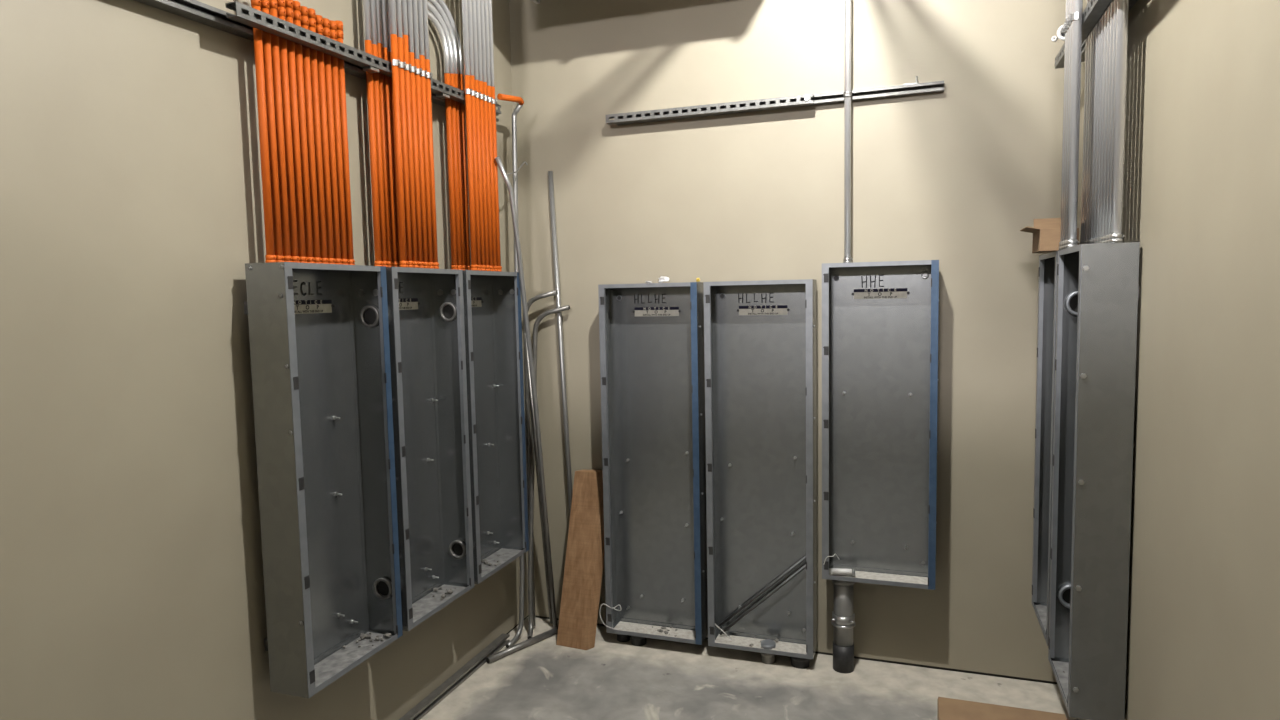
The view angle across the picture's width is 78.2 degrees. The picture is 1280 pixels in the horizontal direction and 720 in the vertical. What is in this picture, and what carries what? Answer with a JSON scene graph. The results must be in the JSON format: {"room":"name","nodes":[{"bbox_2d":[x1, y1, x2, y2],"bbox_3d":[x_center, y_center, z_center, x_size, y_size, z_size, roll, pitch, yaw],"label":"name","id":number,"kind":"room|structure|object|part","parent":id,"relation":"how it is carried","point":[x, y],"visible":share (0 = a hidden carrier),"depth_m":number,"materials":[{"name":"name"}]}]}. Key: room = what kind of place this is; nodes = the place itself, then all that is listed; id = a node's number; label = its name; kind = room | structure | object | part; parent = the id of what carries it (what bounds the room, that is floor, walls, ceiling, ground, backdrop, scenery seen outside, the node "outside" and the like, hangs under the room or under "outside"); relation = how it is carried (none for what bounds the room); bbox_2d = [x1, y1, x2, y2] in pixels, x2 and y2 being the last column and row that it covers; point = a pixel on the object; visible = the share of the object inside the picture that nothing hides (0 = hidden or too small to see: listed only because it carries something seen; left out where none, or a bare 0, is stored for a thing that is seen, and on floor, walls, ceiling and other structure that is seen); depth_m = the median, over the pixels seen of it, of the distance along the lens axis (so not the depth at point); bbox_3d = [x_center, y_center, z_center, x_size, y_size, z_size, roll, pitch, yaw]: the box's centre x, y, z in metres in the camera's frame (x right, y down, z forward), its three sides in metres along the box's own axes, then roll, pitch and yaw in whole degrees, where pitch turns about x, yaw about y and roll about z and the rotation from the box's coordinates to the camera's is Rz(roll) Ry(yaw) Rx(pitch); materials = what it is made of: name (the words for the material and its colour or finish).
{"room":"electrical room","nodes":[
{"label":"electrical room","id":0,"kind":"room"},
{"bbox_2d":[0,0,528,719],"bbox_3d":[-1.652,-0.464,1.689,0.150,4.286,5.850,1,5,19],"label":"wall","id":1,"kind":"structure","parent":0,"point":[132,209],"depth_m":2.21,"materials":[{"name":"paint"}]},
{"bbox_2d":[134,0,498,121],"bbox_3d":[-1.287,-1.043,2.413,0.053,0.044,3.350,1,6,19],"label":"channel","id":2,"kind":"object","parent":1,"relation":"attached to","point":[194,10],"visible":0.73,"depth_m":2.38,"materials":[{"name":"metal"}]},
{"bbox_2d":[244,262,402,697],"bbox_3d":[-1.095,0.374,2.772,0.204,1.405,0.538,1,5,19],"label":"enclosure","id":3,"kind":"object","parent":1,"relation":"attached to","point":[319,333],"visible":1,"depth_m":2.81,"materials":[{"name":"metal"}]},
{"bbox_3d":[-1.185,-0.186,2.739,0.045,0.041,0.437,1,5,19],"label":"mounting rail","id":4,"kind":"part","parent":3,"relation":"part of","materials":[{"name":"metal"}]},
{"bbox_2d":[251,0,275,262],"bbox_3d":[-1.205,-0.745,2.519,0.035,0.869,0.032,1,5,19],"label":"conduit","id":5,"kind":"object","parent":3,"relation":"on","point":[270,255],"visible":0.8,"depth_m":2.52,"materials":[{"name":"orange paint"}]},
{"bbox_3d":[-1.163,0.934,2.831,0.045,0.041,0.437,1,5,19],"label":"mounting rail","id":6,"kind":"part","parent":3,"relation":"part of","materials":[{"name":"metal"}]},
{"bbox_2d":[261,0,283,261],"bbox_3d":[-1.193,-0.750,2.552,0.035,0.873,0.032,1,5,19],"label":"conduit","id":7,"kind":"object","parent":3,"relation":"on","point":[266,39],"visible":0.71,"depth_m":2.55,"materials":[{"name":"orange paint"}]},
{"bbox_2d":[269,0,291,261],"bbox_3d":[-1.182,-0.758,2.584,0.035,0.884,0.032,1,5,19],"label":"conduit","id":8,"kind":"object","parent":3,"relation":"on","point":[273,4],"visible":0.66,"depth_m":2.58,"materials":[{"name":"orange paint"}]},
{"bbox_2d":[277,0,299,262],"bbox_3d":[-1.170,-0.754,2.618,0.035,0.870,0.032,1,5,19],"label":"conduit","id":9,"kind":"object","parent":3,"relation":"on","point":[281,12],"visible":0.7,"depth_m":2.61,"materials":[{"name":"orange paint"}]},
{"bbox_2d":[285,0,306,262],"bbox_3d":[-1.159,-0.762,2.650,0.035,0.879,0.032,1,5,19],"label":"conduit","id":10,"kind":"object","parent":3,"relation":"on","point":[288,3],"visible":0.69,"depth_m":2.64,"materials":[{"name":"orange paint"}]},
{"bbox_2d":[293,1,314,262],"bbox_3d":[-1.148,-0.765,2.683,0.035,0.881,0.032,1,5,19],"label":"conduit","id":11,"kind":"object","parent":3,"relation":"on","point":[296,4],"visible":0.7,"depth_m":2.67,"materials":[{"name":"orange paint"}]},
{"bbox_2d":[301,6,321,263],"bbox_3d":[-1.136,-0.765,2.716,0.035,0.875,0.032,1,5,19],"label":"conduit","id":12,"kind":"object","parent":3,"relation":"on","point":[304,10],"visible":0.71,"depth_m":2.71,"materials":[{"name":"orange paint"}]},
{"bbox_2d":[308,8,328,263],"bbox_3d":[-1.125,-0.770,2.748,0.035,0.879,0.032,1,5,19],"label":"conduit","id":13,"kind":"object","parent":3,"relation":"on","point":[311,12],"visible":0.69,"depth_m":2.74,"materials":[{"name":"orange paint"}]},
{"bbox_2d":[315,15,335,263],"bbox_3d":[-1.113,-0.768,2.781,0.035,0.868,0.032,1,5,19],"label":"conduit","id":14,"kind":"object","parent":3,"relation":"on","point":[319,19],"visible":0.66,"depth_m":2.77,"materials":[{"name":"orange paint"}]},
{"bbox_2d":[323,18,341,263],"bbox_3d":[-1.102,-0.771,2.814,0.035,0.868,0.032,1,5,19],"label":"conduit","id":15,"kind":"object","parent":3,"relation":"on","point":[326,22],"visible":0.7,"depth_m":2.81,"materials":[{"name":"orange paint"}]},
{"bbox_2d":[330,20,348,264],"bbox_3d":[-1.090,-0.775,2.847,0.035,0.871,0.032,1,5,19],"label":"conduit","id":16,"kind":"object","parent":3,"relation":"on","point":[333,29],"visible":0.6,"depth_m":2.84,"materials":[{"name":"orange paint"}]},
{"bbox_2d":[335,20,354,264],"bbox_3d":[-1.079,-0.783,2.879,0.035,0.882,0.032,1,5,19],"label":"conduit","id":17,"kind":"object","parent":3,"relation":"on","point":[341,72],"visible":0.7,"depth_m":2.87,"materials":[{"name":"orange paint"}]},
{"bbox_2d":[225,1,500,114],"bbox_3d":[-0.960,-1.130,3.104,0.041,0.053,1.600,1,6,19],"label":"channel","id":18,"kind":"object","parent":1,"relation":"attached to","point":[247,15],"visible":0.7,"depth_m":2.70,"materials":[{"name":"metal"}]},
{"bbox_3d":[-1.012,-1.092,2.962,0.036,0.010,0.050,1,6,19],"label":"clip plate","id":19,"kind":"part","parent":18,"relation":"part of","materials":[{"name":"metal"}]},
{"bbox_3d":[-0.855,-1.145,3.412,0.036,0.010,0.050,1,6,19],"label":"clip plate","id":20,"kind":"part","parent":18,"relation":"part of","materials":[{"name":"metal"}]},
{"bbox_2d":[386,267,473,630],"bbox_3d":[-0.921,0.329,3.270,0.204,1.405,0.516,1,5,19],"label":"enclosure","id":21,"kind":"object","parent":1,"relation":"attached to","point":[426,305],"visible":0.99,"depth_m":3.41,"materials":[{"name":"metal"}]},
{"bbox_2d":[363,0,382,265],"bbox_3d":[-1.041,-1.541,2.970,0.035,2.374,0.032,1,5,19],"label":"conduit","id":22,"kind":"object","parent":21,"relation":"on","point":[366,3],"visible":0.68,"depth_m":3.02,"materials":[{"name":"orange paint"}]},
{"bbox_2d":[370,0,387,266],"bbox_3d":[-1.030,-1.543,3.002,0.035,2.374,0.032,1,5,19],"label":"conduit","id":23,"kind":"object","parent":21,"relation":"on","point":[372,2],"visible":0.59,"depth_m":3.05,"materials":[{"name":"orange paint"}]},
{"bbox_2d":[375,0,393,266],"bbox_3d":[-1.019,-1.546,3.033,0.035,2.374,0.032,1,5,19],"label":"conduit","id":24,"kind":"object","parent":21,"relation":"on","point":[377,2],"visible":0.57,"depth_m":3.08,"materials":[{"name":"orange paint"}]},
{"bbox_2d":[381,0,398,266],"bbox_3d":[-1.008,-1.549,3.064,0.035,2.374,0.032,1,5,19],"label":"conduit","id":25,"kind":"object","parent":21,"relation":"on","point":[383,2],"visible":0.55,"depth_m":3.11,"materials":[{"name":"orange paint"}]},
{"bbox_2d":[386,0,399,266],"bbox_3d":[-0.997,-1.552,3.096,0.035,2.374,0.032,1,5,19],"label":"conduit","id":26,"kind":"object","parent":21,"relation":"on","point":[387,1],"visible":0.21,"depth_m":3.14,"materials":[{"name":"orange paint"}]},
{"bbox_2d":[389,0,407,266],"bbox_3d":[-0.947,-1.544,2.993,0.040,2.374,0.034,1,5,19],"label":"conduit","id":27,"kind":"object","parent":21,"relation":"on","point":[395,62],"visible":0.86,"depth_m":3.04,"materials":[{"name":"orange paint"}]},
{"bbox_2d":[396,0,413,267],"bbox_3d":[-0.935,-1.547,3.026,0.040,2.374,0.034,1,5,19],"label":"conduit","id":28,"kind":"object","parent":21,"relation":"on","point":[402,67],"visible":0.73,"depth_m":3.07,"materials":[{"name":"orange paint"}]},
{"bbox_2d":[401,0,418,267],"bbox_3d":[-0.923,-1.550,3.060,0.040,2.374,0.034,1,5,19],"label":"conduit","id":29,"kind":"object","parent":21,"relation":"on","point":[408,69],"visible":0.79,"depth_m":3.10,"materials":[{"name":"orange paint"}]},
{"bbox_2d":[407,0,423,267],"bbox_3d":[-0.911,-1.553,3.093,0.040,2.374,0.034,1,5,19],"label":"conduit","id":30,"kind":"object","parent":21,"relation":"on","point":[414,68],"visible":0.77,"depth_m":3.14,"materials":[{"name":"orange paint"}]},
{"bbox_2d":[412,0,428,267],"bbox_3d":[-0.900,-1.556,3.127,0.040,2.374,0.034,1,5,19],"label":"conduit","id":31,"kind":"object","parent":21,"relation":"on","point":[414,2],"visible":0.77,"depth_m":3.17,"materials":[{"name":"orange paint"}]},
{"bbox_2d":[417,0,433,268],"bbox_3d":[-0.888,-1.559,3.160,0.040,2.374,0.034,1,5,19],"label":"conduit","id":32,"kind":"object","parent":21,"relation":"on","point":[424,75],"visible":0.8,"depth_m":3.21,"materials":[{"name":"orange paint"}]},
{"bbox_2d":[422,0,438,268],"bbox_3d":[-0.876,-1.562,3.194,0.040,2.374,0.034,1,5,19],"label":"conduit","id":33,"kind":"object","parent":21,"relation":"on","point":[429,77],"visible":0.7,"depth_m":3.24,"materials":[{"name":"orange paint"}]},
{"bbox_2d":[462,270,528,583],"bbox_3d":[-0.754,0.287,3.749,0.204,1.405,0.500,1,5,19],"label":"enclosure","id":34,"kind":"object","parent":1,"relation":"attached to","point":[492,299],"visible":0.8,"depth_m":3.93,"materials":[{"name":"metal"}]},
{"bbox_2d":[428,11,458,269],"bbox_3d":[-0.923,-0.947,3.399,0.036,1.117,0.332,1,5,29],"label":"conduit","id":35,"kind":"object","parent":34,"relation":"attached to","point":[431,16],"visible":0.79,"depth_m":3.52,"materials":[{"name":"orange paint"}]},
{"bbox_2d":[427,1,462,269],"bbox_3d":[-0.916,-0.968,3.415,0.036,1.155,0.369,1,5,27],"label":"conduit","id":36,"kind":"object","parent":34,"relation":"attached to","point":[431,7],"visible":0.73,"depth_m":3.55,"materials":[{"name":"orange paint"}]},
{"bbox_2d":[428,0,467,269],"bbox_3d":[-0.909,-0.988,3.430,0.036,1.193,0.406,1,5,26],"label":"conduit","id":37,"kind":"object","parent":34,"relation":"attached to","point":[434,3],"visible":0.64,"depth_m":3.59,"materials":[{"name":"orange paint"}]},
{"bbox_2d":[436,0,470,269],"bbox_3d":[-0.902,-1.009,3.446,0.036,1.231,0.444,1,5,25],"label":"conduit","id":38,"kind":"object","parent":34,"relation":"attached to","point":[443,5],"visible":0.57,"depth_m":3.62,"materials":[{"name":"orange paint"}]},
{"bbox_2d":[461,0,477,270],"bbox_3d":[-0.774,-1.588,3.487,0.040,2.374,0.034,1,5,19],"label":"conduit","id":39,"kind":"object","parent":34,"relation":"on","point":[468,91],"visible":0.87,"depth_m":3.53,"materials":[{"name":"orange paint"}]},
{"bbox_2d":[467,0,481,270],"bbox_3d":[-0.762,-1.591,3.522,0.040,2.374,0.034,1,5,19],"label":"conduit","id":40,"kind":"object","parent":34,"relation":"on","point":[469,2],"visible":0.8,"depth_m":3.56,"materials":[{"name":"orange paint"}]},
{"bbox_2d":[472,0,485,270],"bbox_3d":[-0.750,-1.595,3.557,0.040,2.374,0.034,1,5,19],"label":"conduit","id":41,"kind":"object","parent":34,"relation":"on","point":[474,20],"visible":0.75,"depth_m":3.60,"materials":[{"name":"orange paint"}]},
{"bbox_2d":[476,0,490,270],"bbox_3d":[-0.738,-1.597,3.591,0.040,2.374,0.034,1,5,19],"label":"conduit","id":42,"kind":"object","parent":34,"relation":"on","point":[478,17],"visible":0.74,"depth_m":3.63,"materials":[{"name":"orange paint"}]},
{"bbox_2d":[480,0,494,270],"bbox_3d":[-0.726,-1.601,3.626,0.040,2.374,0.034,1,5,19],"label":"conduit","id":43,"kind":"object","parent":34,"relation":"on","point":[482,15],"visible":0.78,"depth_m":3.66,"materials":[{"name":"orange paint"}]},
{"bbox_2d":[484,0,497,270],"bbox_3d":[-0.714,-1.604,3.660,0.040,2.374,0.034,1,5,19],"label":"conduit","id":44,"kind":"object","parent":34,"relation":"on","point":[490,101],"visible":0.76,"depth_m":3.70,"materials":[{"name":"orange paint"}]},
{"bbox_2d":[488,0,501,271],"bbox_3d":[-0.702,-1.607,3.695,0.040,2.374,0.034,1,5,19],"label":"conduit","id":45,"kind":"object","parent":34,"relation":"on","point":[494,103],"visible":0.77,"depth_m":3.73,"materials":[{"name":"orange paint"}]},
{"bbox_2d":[420,616,1077,719],"bbox_3d":[-0.263,1.747,1.401,3.000,0.100,5.850,1,5,19],"label":"floor","id":46,"kind":"structure","parent":0,"point":[658,679],"depth_m":3.61,"materials":[{"name":"concrete"}]},
{"bbox_2d":[399,633,509,719],"bbox_3d":[-1.374,1.631,2.219,0.041,0.041,4.080,1,5,19],"label":"channel","id":47,"kind":"object","parent":46,"relation":"on","point":[434,698],"visible":0.89,"depth_m":3.66,"materials":[{"name":"metal"}]},
{"bbox_2d":[497,94,524,647],"bbox_3d":[-0.639,0.084,3.997,0.106,2.796,0.216,1,5,24],"label":"pipe","id":48,"kind":"object","parent":46,"relation":"on","point":[519,100],"visible":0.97,"depth_m":4.00,"materials":[{"name":"silver metal"}]},
{"bbox_2d":[486,626,557,663],"bbox_3d":[-0.584,1.466,4.073,0.034,0.034,0.502,3,6,42],"label":"pipe","id":49,"kind":"object","parent":46,"relation":"on","point":[551,632],"visible":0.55,"depth_m":4.03,"materials":[{"name":"metal"}]},
{"bbox_2d":[495,156,556,627],"bbox_3d":[-0.553,0.245,3.997,0.058,2.460,0.424,1,5,24],"label":"pipe","id":50,"kind":"object","parent":46,"relation":"on","point":[498,160],"visible":0.98,"depth_m":4.00,"materials":[{"name":"silver metal"}]},
{"bbox_2d":[507,161,527,175],"bbox_3d":[-0.610,-0.939,3.862,0.018,0.100,0.216,1,5,21],"label":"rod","id":51,"kind":"object","parent":50,"relation":"attached to","point":[524,161],"visible":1,"depth_m":3.90,"materials":[{"name":"metal"}]},
{"bbox_2d":[524,332,552,623],"bbox_3d":[-0.537,0.654,4.189,0.019,1.612,0.199,1,5,22],"label":"pipe","id":52,"kind":"object","parent":46,"relation":"on","point":[525,341],"visible":0.75,"depth_m":4.18,"materials":[{"name":"metal"}]},
{"bbox_2d":[523,290,557,626],"bbox_3d":[-0.514,0.541,4.228,0.197,1.826,0.059,-1,5,4],"label":"pipe","id":53,"kind":"object","parent":46,"relation":"on","point":[532,300],"visible":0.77,"depth_m":4.21,"materials":[{"name":"metal"}]},
{"bbox_2d":[527,305,569,638],"bbox_3d":[-0.517,0.589,4.211,0.307,1.755,0.160,-4,6,-32],"label":"pipe","id":54,"kind":"object","parent":46,"relation":"on","point":[563,308],"visible":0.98,"depth_m":4.21,"materials":[{"name":"metal"}]},
{"bbox_2d":[548,171,572,517],"bbox_3d":[-0.405,0.224,4.230,0.139,2.452,0.024,2,6,37],"label":"pipe","id":55,"kind":"object","parent":46,"relation":"on","point":[550,173],"visible":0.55,"depth_m":4.20,"materials":[{"name":"silver metal"}]},
{"bbox_2d":[556,470,604,649],"bbox_3d":[-0.291,1.033,4.123,0.198,0.879,0.276,1,5,29],"label":"plank","id":56,"kind":"object","parent":46,"relation":"on","point":[585,551],"visible":0.86,"depth_m":4.10,"materials":[{"name":"brown wood"}]},
{"bbox_2d":[617,634,629,641],"bbox_3d":[-0.087,1.437,4.133,0.078,0.064,0.078,1,5,19],"label":"stub","id":57,"kind":"object","parent":46,"relation":"on","point":[620,637],"visible":0.38,"depth_m":4.10,"materials":[{"name":"black plastic"}]},
{"bbox_2d":[630,636,645,645],"bbox_3d":[-0.007,1.439,4.090,0.092,0.064,0.092,1,5,19],"label":"stub","id":58,"kind":"object","parent":46,"relation":"on","point":[635,640],"visible":0.45,"depth_m":4.05,"materials":[{"name":"black plastic"}]},
{"bbox_2d":[760,653,775,663],"bbox_3d":[0.629,1.445,3.858,0.078,0.064,0.078,1,5,19],"label":"stub","id":59,"kind":"object","parent":46,"relation":"on","point":[766,658],"visible":0.5,"depth_m":3.83,"materials":[{"name":"metal"}]},
{"bbox_2d":[790,657,809,668],"bbox_3d":[0.777,1.446,3.817,0.101,0.064,0.101,1,5,19],"label":"stub","id":60,"kind":"object","parent":46,"relation":"on","point":[801,663],"visible":0.48,"depth_m":3.78,"materials":[{"name":"black plastic"}]},
{"bbox_2d":[831,580,854,673],"bbox_3d":[0.968,1.248,3.746,0.110,0.462,0.118,1,5,19],"label":"conduit riser","id":61,"kind":"object","parent":46,"relation":"on","point":[843,616],"visible":0.8,"depth_m":3.71,"materials":[{"name":"metal"}]},
{"bbox_2d":[937,697,1066,719],"bbox_3d":[1.264,1.431,2.715,0.435,0.254,0.480,1,5,19],"label":"carton","id":62,"kind":"object","parent":46,"relation":"on","point":[948,708],"visible":1,"depth_m":2.88,"materials":[{"name":"brown cardboard"}]},
{"bbox_2d":[509,0,1065,681],"bbox_3d":[0.629,-0.691,3.901,2.700,4.286,0.150,1,5,19],"label":"wall","id":63,"kind":"structure","parent":0,"point":[953,177],"depth_m":3.73,"materials":[{"name":"paint"}]},
{"bbox_2d":[598,282,707,644],"bbox_3d":[0.084,0.511,4.010,0.512,1.793,0.204,1,5,19],"label":"enclosure","id":64,"kind":"object","parent":63,"relation":"attached to","point":[651,335],"visible":1,"depth_m":4.06,"materials":[{"name":"metal"}]},
{"bbox_2d":[599,604,621,628],"bbox_3d":[-0.148,1.330,4.066,0.118,0.150,0.042,-2,5,-10],"label":"wire","id":65,"kind":"object","parent":64,"relation":"hanging from","point":[602,604],"visible":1,"depth_m":4.07,"materials":[{"name":"white plastic"}]},
{"bbox_2d":[658,276,668,282],"bbox_3d":[0.119,-0.400,3.907,0.060,0.035,0.040,1,5,19],"label":"scrap","id":66,"kind":"object","parent":64,"relation":"on","point":[662,278],"visible":0.99,"depth_m":3.90,"materials":[{"name":"white paper"}]},
{"bbox_2d":[703,279,816,658],"bbox_3d":[0.596,0.515,3.832,0.516,1.793,0.204,1,5,19],"label":"enclosure","id":67,"kind":"object","parent":63,"relation":"attached to","point":[760,337],"depth_m":3.87,"materials":[{"name":"metal"}]},
{"bbox_2d":[717,556,805,627],"bbox_3d":[0.620,1.144,3.916,0.490,0.446,0.015,0,5,17],"label":"diagonal pipe","id":68,"kind":"object","parent":67,"relation":"in","point":[804,557],"visible":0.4,"depth_m":3.92,"materials":[{"name":"metal"}]},
{"bbox_2d":[719,564,805,634],"bbox_3d":[0.625,1.177,3.899,0.474,0.434,0.015,0,5,17],"label":"diagonal pipe","id":69,"kind":"object","parent":67,"relation":"in","point":[802,568],"visible":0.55,"depth_m":3.90,"materials":[{"name":"metal"}]},
{"bbox_3d":[0.628,1.397,3.854,0.072,0.026,0.072,1,5,19],"label":"pipe cap","id":70,"kind":"part","parent":67,"relation":"part of","materials":[{"name":"grey metal"}]},
{"bbox_2d":[616,76,943,124],"bbox_3d":[0.615,-1.237,3.756,1.560,0.076,0.041,0,5,19],"label":"channel","id":71,"kind":"object","parent":63,"relation":"attached to","point":[916,88],"visible":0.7,"depth_m":3.60,"materials":[{"name":"metal"}]},
{"bbox_2d":[606,94,813,124],"bbox_3d":[0.318,-1.212,3.813,1.030,0.041,0.049,1,5,19],"label":"channel","id":72,"kind":"object","parent":71,"relation":"attached to","point":[807,97],"visible":1,"depth_m":3.79,"materials":[{"name":"metal"}]},
{"bbox_2d":[528,615,1057,684],"bbox_3d":[0.664,1.453,4.056,2.900,0.014,0.094,1,5,19],"label":"trim","id":73,"kind":"structure","parent":63,"relation":"attached to","point":[816,652],"depth_m":3.75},
{"bbox_2d":[822,260,939,589],"bbox_3d":[1.107,0.287,3.633,0.502,1.466,0.204,1,5,19],"label":"enclosure","id":74,"kind":"object","parent":63,"relation":"attached to","point":[880,379],"visible":0.95,"depth_m":3.67,"materials":[{"name":"metal"}]},
{"bbox_2d":[831,568,854,575],"bbox_3d":[0.955,0.992,3.698,0.110,0.040,0.038,1,5,19],"label":"bushing","id":75,"kind":"object","parent":74,"relation":"on","point":[838,571],"visible":1,"depth_m":3.69,"materials":[{"name":"metal"}]},
{"bbox_2d":[843,0,852,262],"bbox_3d":[0.941,-1.630,3.565,0.045,2.372,0.039,-4,6,-34],"label":"conduit","id":76,"kind":"object","parent":74,"relation":"attached to","point":[847,94],"visible":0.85,"depth_m":3.60,"materials":[{"name":"metal"}]},
{"bbox_2d":[1077,0,1279,719],"bbox_3d":[1.039,-0.440,0.751,0.150,4.286,5.850,1,5,19],"label":"wall","id":77,"kind":"structure","parent":0,"point":[1201,183],"depth_m":1.89,"materials":[{"name":"paint"}]},
{"bbox_2d":[1032,251,1057,645],"bbox_3d":[1.682,0.328,3.103,0.169,1.492,0.452,1,5,19],"label":"enclosure","id":78,"kind":"object","parent":77,"relation":"attached to","point":[1047,283],"visible":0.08,"depth_m":3.31,"materials":[{"name":"metal"}]},
{"bbox_2d":[1020,218,1078,252],"bbox_3d":[1.532,-0.473,2.955,0.170,0.133,0.216,1,5,19],"label":"carton","id":79,"kind":"object","parent":78,"relation":"on","point":[1046,232],"visible":0.69,"depth_m":2.90,"materials":[{"name":"brown cardboard"}]},
{"bbox_2d":[1055,0,1111,68],"bbox_3d":[1.202,-1.071,1.760,0.041,0.041,3.000,1,5,19],"label":"channel","id":80,"kind":"object","parent":77,"relation":"attached to","point":[1094,10],"visible":0.55,"depth_m":2.61,"materials":[{"name":"metal"}]},
{"bbox_2d":[1048,242,1139,719],"bbox_3d":[1.535,0.386,2.682,0.169,1.532,0.439,1,5,19],"label":"enclosure","id":81,"kind":"object","parent":77,"relation":"attached to","point":[1098,288],"visible":1,"depth_m":2.50,"materials":[{"name":"metal"}]},
{"bbox_2d":[1059,0,1067,249],"bbox_3d":[1.496,-1.574,2.723,0.050,2.368,0.039,1,5,19],"label":"conduit","id":82,"kind":"object","parent":81,"relation":"on","point":[1064,31],"visible":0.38,"depth_m":2.78,"materials":[{"name":"metal"}]},
{"bbox_2d":[1061,0,1069,249],"bbox_3d":[1.482,-1.570,2.684,0.050,2.368,0.039,1,5,19],"label":"conduit","id":83,"kind":"object","parent":81,"relation":"on","point":[1064,25],"visible":0.35,"depth_m":2.74,"materials":[{"name":"metal"}]},
{"bbox_2d":[1063,0,1071,248],"bbox_3d":[1.468,-1.567,2.644,0.050,2.368,0.039,1,5,19],"label":"conduit","id":84,"kind":"object","parent":81,"relation":"on","point":[1069,24],"visible":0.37,"depth_m":2.70,"materials":[{"name":"metal"}]},
{"bbox_2d":[1065,0,1082,247],"bbox_3d":[1.455,-1.563,2.605,0.050,2.368,0.039,1,5,19],"label":"conduit","id":85,"kind":"object","parent":81,"relation":"on","point":[1075,18],"visible":0.88,"depth_m":2.66,"materials":[{"name":"metal"}]},
{"bbox_2d":[1079,0,1088,244],"bbox_3d":[1.602,-1.580,2.774,0.042,2.368,0.039,1,5,19],"label":"conduit","id":86,"kind":"object","parent":81,"relation":"on","point":[1086,42],"visible":0.06,"depth_m":2.84,"materials":[{"name":"metal"}]},
{"bbox_2d":[1082,0,1090,243],"bbox_3d":[1.588,-1.577,2.734,0.042,2.368,0.039,1,5,19],"label":"conduit","id":87,"kind":"object","parent":81,"relation":"on","point":[1088,56],"visible":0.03,"depth_m":2.80,"materials":[{"name":"metal"}]},
{"bbox_2d":[1084,29,1092,243],"bbox_3d":[1.574,-1.573,2.694,0.042,2.368,0.039,1,5,19],"label":"conduit","id":88,"kind":"object","parent":81,"relation":"on","point":[1091,34],"visible":0.08,"depth_m":2.76,"materials":[{"name":"metal"}]},
{"bbox_2d":[1087,25,1095,243],"bbox_3d":[1.560,-1.569,2.654,0.042,2.368,0.039,1,5,19],"label":"conduit","id":89,"kind":"object","parent":81,"relation":"on","point":[1094,27],"visible":0.06,"depth_m":2.72,"materials":[{"name":"metal"}]},
{"bbox_2d":[1089,20,1098,243],"bbox_3d":[1.546,-1.566,2.614,0.042,2.368,0.039,1,5,19],"label":"conduit","id":90,"kind":"object","parent":81,"relation":"on","point":[1097,23],"visible":0.08,"depth_m":2.68,"materials":[{"name":"metal"}]},
{"bbox_2d":[1092,17,1100,243],"bbox_3d":[1.532,-1.562,2.574,0.042,2.368,0.039,1,5,19],"label":"conduit","id":91,"kind":"object","parent":81,"relation":"on","point":[1099,25],"visible":0.13,"depth_m":2.64,"materials":[{"name":"metal"}]},
{"bbox_2d":[1094,13,1103,243],"bbox_3d":[1.518,-1.559,2.534,0.042,2.368,0.039,1,5,19],"label":"conduit","id":92,"kind":"object","parent":81,"relation":"on","point":[1102,16],"visible":0.16,"depth_m":2.60,"materials":[{"name":"metal"}]},
{"bbox_2d":[1097,8,1106,243],"bbox_3d":[1.504,-1.555,2.494,0.042,2.368,0.039,1,5,19],"label":"conduit","id":93,"kind":"object","parent":81,"relation":"on","point":[1105,11],"visible":0.14,"depth_m":2.56,"materials":[{"name":"metal"}]},
{"bbox_2d":[1099,3,1110,242],"bbox_3d":[1.490,-1.552,2.454,0.042,2.368,0.039,1,5,19],"label":"conduit","id":94,"kind":"object","parent":81,"relation":"on","point":[1109,5],"visible":0.16,"depth_m":2.52,"materials":[{"name":"metal"}]},
{"bbox_2d":[1102,0,1113,242],"bbox_3d":[1.476,-1.548,2.414,0.042,2.368,0.039,1,5,19],"label":"conduit","id":95,"kind":"object","parent":81,"relation":"on","point":[1112,1],"visible":0.21,"depth_m":2.48,"materials":[{"name":"metal"}]},
{"bbox_2d":[1105,0,1116,242],"bbox_3d":[1.462,-1.545,2.374,0.042,2.368,0.039,1,5,19],"label":"conduit","id":96,"kind":"object","parent":81,"relation":"on","point":[1115,1],"visible":0.18,"depth_m":2.44,"materials":[{"name":"metal"}]},
{"bbox_2d":[1108,0,1128,242],"bbox_3d":[1.449,-1.541,2.334,0.042,2.368,0.039,1,5,19],"label":"conduit","id":97,"kind":"object","parent":81,"relation":"on","point":[1116,235],"visible":0.94,"depth_m":2.39,"materials":[{"name":"metal"}]},
{"bbox_2d":[1081,0,1137,61],"bbox_3d":[1.278,-1.086,1.732,0.053,0.041,3.000,1,5,19],"label":"channel","id":98,"kind":"object","parent":77,"relation":"attached to","point":[1131,2],"visible":0.06,"depth_m":3.00,"materials":[{"name":"metal"}]},
{"bbox_2d":[1051,25,1064,41],"bbox_3d":[1.689,-1.265,3.110,0.097,0.128,0.091,-4,6,-33],"label":"pipe clamp","id":99,"kind":"object","parent":98,"relation":"attached to","point":[1061,36],"visible":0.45,"depth_m":3.10,"materials":[{"name":"plastic"}]},
{"bbox_3d":[1.645,-1.274,3.122,0.014,0.019,0.020,-5,6,-39],"label":"knob","id":100,"kind":"part","parent":99,"relation":"part of","materials":[{"name":"white plastic"}]}
]}

